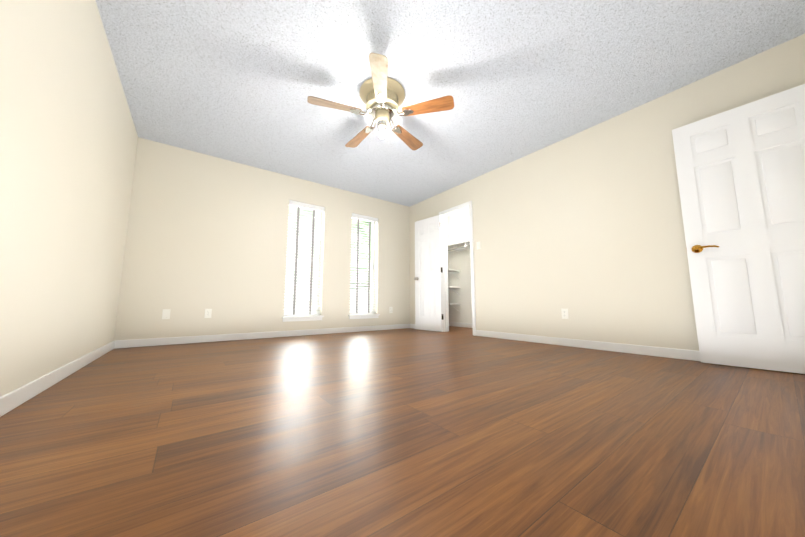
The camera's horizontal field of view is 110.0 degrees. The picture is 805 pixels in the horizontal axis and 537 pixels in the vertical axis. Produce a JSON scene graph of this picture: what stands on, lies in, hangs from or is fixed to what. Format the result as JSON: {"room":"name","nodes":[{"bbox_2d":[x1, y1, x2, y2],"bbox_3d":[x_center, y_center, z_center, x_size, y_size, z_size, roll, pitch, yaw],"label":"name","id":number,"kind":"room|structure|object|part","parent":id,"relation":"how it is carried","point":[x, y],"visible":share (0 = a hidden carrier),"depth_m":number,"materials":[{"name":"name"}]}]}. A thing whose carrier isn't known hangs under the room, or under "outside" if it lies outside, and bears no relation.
{"room":"empty bedroom","nodes":[
{"label":"empty bedroom","id":0,"kind":"room"},
{"bbox_2d":[0,0,137,396],"bbox_3d":[-1.731,-0.585,1.236,0.120,2.440,4.830,5,-9,-37],"label":"wall","id":1,"kind":"structure","parent":0,"point":[68,141],"depth_m":1.57,"materials":[{"name":"beige paint"}]},
{"bbox_2d":[0,340,115,416],"bbox_3d":[-1.713,0.595,1.181,0.013,0.085,4.710,5,-9,-37],"label":"baseboard","id":2,"kind":"structure","parent":1,"relation":"attached to","point":[12,400],"depth_m":1.59,"materials":[{"name":"white wood"}]},
{"bbox_2d":[114,137,409,340],"bbox_3d":[-1.166,-0.155,4.776,5.300,2.440,0.200,5,-9,-37],"label":"wall","id":3,"kind":"structure","parent":0,"point":[204,231],"depth_m":3.79,"materials":[{"name":"beige paint"}]},
{"bbox_2d":[162,309,170,318],"bbox_3d":[-2.795,0.541,3.331,0.072,0.116,0.008,5,-9,-37],"label":"electrical outlet plate","id":4,"kind":"object","parent":3,"relation":"attached to","point":[165,313],"visible":1,"depth_m":3.33,"materials":[{"name":"white plastic"}]},
{"bbox_2d":[204,309,211,317],"bbox_3d":[-2.467,0.570,3.574,0.072,0.116,0.008,5,-9,-37],"label":"outlet","id":5,"kind":"object","parent":3,"relation":"attached to","point":[208,312],"visible":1,"depth_m":3.57,"materials":[{"name":"white plastic"}]},
{"bbox_2d":[116,324,407,347],"bbox_3d":[-1.477,0.970,4.269,4.060,0.085,0.013,5,-9,-37],"label":"baseboard","id":6,"kind":"structure","parent":3,"relation":"attached to","point":[257,335],"depth_m":3.76,"materials":[{"name":"white wood"}]},
{"bbox_2d":[284,205,321,315],"bbox_3d":[-1.606,-0.143,4.518,0.570,1.776,0.050,5,-9,-37],"label":"window","id":7,"kind":"structure","parent":3,"relation":"in","point":[320,219],"depth_m":4.58,"materials":[{"name":"glass"}]},
{"bbox_2d":[284,200,324,315],"bbox_3d":[-1.539,-0.159,4.429,0.566,1.762,0.084,5,-9,-37],"label":"window blind","id":8,"kind":"object","parent":7,"relation":"attached to","point":[296,258],"visible":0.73,"depth_m":4.41,"materials":[{"name":"white plastic"}]},
{"bbox_2d":[282,315,323,321],"bbox_3d":[-1.540,0.765,4.320,0.620,0.074,0.167,5,-9,-37],"label":"window sill","id":9,"kind":"structure","parent":3,"relation":"attached to","point":[302,318],"depth_m":4.25,"materials":[{"name":"white wood"}]},
{"bbox_2d":[350,217,374,313],"bbox_3d":[-0.765,-0.068,5.143,0.550,1.776,0.050,5,-9,-37],"label":"window","id":10,"kind":"structure","parent":3,"relation":"in","point":[373,232],"depth_m":5.22,"materials":[{"name":"glass"}]},
{"bbox_2d":[350,213,377,313],"bbox_3d":[-0.698,-0.083,5.054,0.546,1.762,0.084,5,-9,-37],"label":"window blind","id":11,"kind":"object","parent":10,"relation":"attached to","point":[359,217],"visible":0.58,"depth_m":5.04,"materials":[{"name":"white plastic"}]},
{"bbox_2d":[348,314,379,318],"bbox_3d":[-0.699,0.840,4.945,0.600,0.074,0.167,5,-9,-37],"label":"window sill","id":12,"kind":"structure","parent":3,"relation":"attached to","point":[359,316],"depth_m":4.87,"materials":[{"name":"white wood"}]},
{"bbox_2d":[0,326,804,536],"bbox_3d":[0.339,0.874,2.645,5.680,0.120,5.230,5,-9,-37],"label":"floor","id":13,"kind":"structure","parent":0,"point":[454,431],"depth_m":0.98,"materials":[{"name":"laminate"}]},
{"bbox_2d":[96,0,804,206],"bbox_3d":[0.337,-1.667,2.954,5.680,0.120,5.230,5,-9,-37],"label":"ceiling","id":14,"kind":"structure","parent":0,"point":[239,81],"depth_m":2.37,"materials":[{"name":"white paint"}]},
{"bbox_2d":[307,53,453,150],"bbox_3d":[-0.219,-1.417,2.659,1.278,0.447,1.224,5,-9,-37],"label":"ceiling fan","id":15,"kind":"object","parent":14,"relation":"hanging from","point":[382,101],"visible":1,"depth_m":2.52,"materials":[{"name":"brown wood"}]},
{"bbox_3d":[-0.594,-1.434,2.479,0.460,0.037,0.138,2,-7,-19],"label":"blade","id":16,"kind":"part","parent":15,"relation":"part of","materials":[{"name":"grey wood"}]},
{"bbox_3d":[-0.450,-1.376,2.960,0.138,0.037,0.460,5,-9,-37],"label":"blade","id":17,"kind":"part","parent":15,"relation":"part of","materials":[{"name":"beige wood"}]},
{"bbox_3d":[-0.177,-1.469,2.195,0.138,0.037,0.460,0,-7,-2],"label":"blade","id":18,"kind":"part","parent":15,"relation":"part of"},
{"bbox_3d":[-0.188,-1.247,2.601,0.060,0.095,0.060,5,-9,-37],"label":"bulb","id":19,"kind":"part","parent":15,"relation":"part of","materials":[{"name":"white glass"}]},
{"bbox_3d":[0.055,-1.375,2.973,0.138,0.037,0.460,-5,-8,34],"label":"blade","id":20,"kind":"part","parent":15,"relation":"part of","materials":[{"name":"brown wood"}]},
{"bbox_3d":[0.224,-1.432,2.501,0.460,0.037,0.138,-2,-7,16],"label":"blade","id":21,"kind":"part","parent":15,"relation":"part of","materials":[{"name":"orange wood"}]},
{"bbox_2d":[447,209,471,322],"bbox_3d":[1.719,-0.099,5.258,0.100,2.440,2.480,5,-9,-37],"label":"wall","id":22,"kind":"structure","parent":0,"point":[458,229],"depth_m":5.86,"materials":[{"name":"paint"}]},
{"bbox_2d":[449,322,472,327],"bbox_3d":[1.645,1.071,5.123,0.013,0.085,2.380,5,-9,-37],"label":"baseboard","id":23,"kind":"structure","parent":22,"relation":"attached to","point":[458,324],"depth_m":5.71,"materials":[{"name":"white wood"}]},
{"bbox_2d":[409,34,804,350],"bbox_3d":[1.603,-0.278,3.789,0.120,2.440,4.710,5,-9,-37],"label":"wall","id":24,"kind":"structure","parent":0,"point":[585,228],"depth_m":3.00,"materials":[{"name":"beige paint"}]},
{"bbox_2d":[414,215,442,331],"bbox_3d":[0.459,0.084,5.056,0.181,2.015,0.621,6,-9,-43],"label":"closet door","id":25,"kind":"structure","parent":24,"relation":"in","point":[428,286],"depth_m":5.02,"materials":[{"name":"white paint"}]},
{"bbox_2d":[439,201,475,335],"bbox_3d":[0.928,0.005,4.662,0.152,2.091,0.742,5,-9,-37],"label":"door frame","id":26,"kind":"structure","parent":24,"relation":"attached to","point":[444,214],"depth_m":4.81,"materials":[{"name":"white wood"}]},
{"bbox_2d":[561,309,568,318],"bbox_3d":[1.864,0.519,3.234,0.008,0.116,0.072,5,-9,-37],"label":"outlet","id":27,"kind":"object","parent":24,"relation":"attached to","point":[564,312],"visible":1,"depth_m":3.23,"materials":[{"name":"white plastic"}]},
{"bbox_2d":[476,330,699,360],"bbox_3d":[2.024,0.810,2.980,0.013,0.085,3.070,5,-9,-37],"label":"baseboard","id":28,"kind":"structure","parent":24,"relation":"attached to","point":[694,355],"depth_m":2.90,"materials":[{"name":"white wood"}]},
{"bbox_2d":[672,84,804,373],"bbox_3d":[2.668,-0.276,2.116,0.159,2.015,0.771,5,-9,-39],"label":"entry door","id":29,"kind":"structure","parent":24,"relation":"in","point":[741,175],"depth_m":2.14,"materials":[{"name":"white paint"}]},
{"label":"outside","id":30,"kind":"structure","parent":0,"visible":0},
{"bbox_2d":[285,207,371,313],"bbox_3d":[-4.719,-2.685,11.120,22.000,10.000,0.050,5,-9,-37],"label":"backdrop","id":31,"kind":"structure","parent":30,"point":[353,225],"depth_m":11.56,"materials":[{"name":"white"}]},
{"bbox_3d":[1.301,-0.129,5.009,0.870,2.440,2.380,5,-9,-37],"label":"liner","id":32,"kind":"object","parent":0,"visible":0},
{"bbox_2d":[447,240,469,310],"bbox_3d":[1.521,0.132,5.140,0.323,1.372,2.373,5,-9,-37],"label":"shelf unit","id":33,"kind":"object","parent":32,"relation":"attached to","point":[459,246],"visible":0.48,"depth_m":5.50,"materials":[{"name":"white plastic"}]}
]}

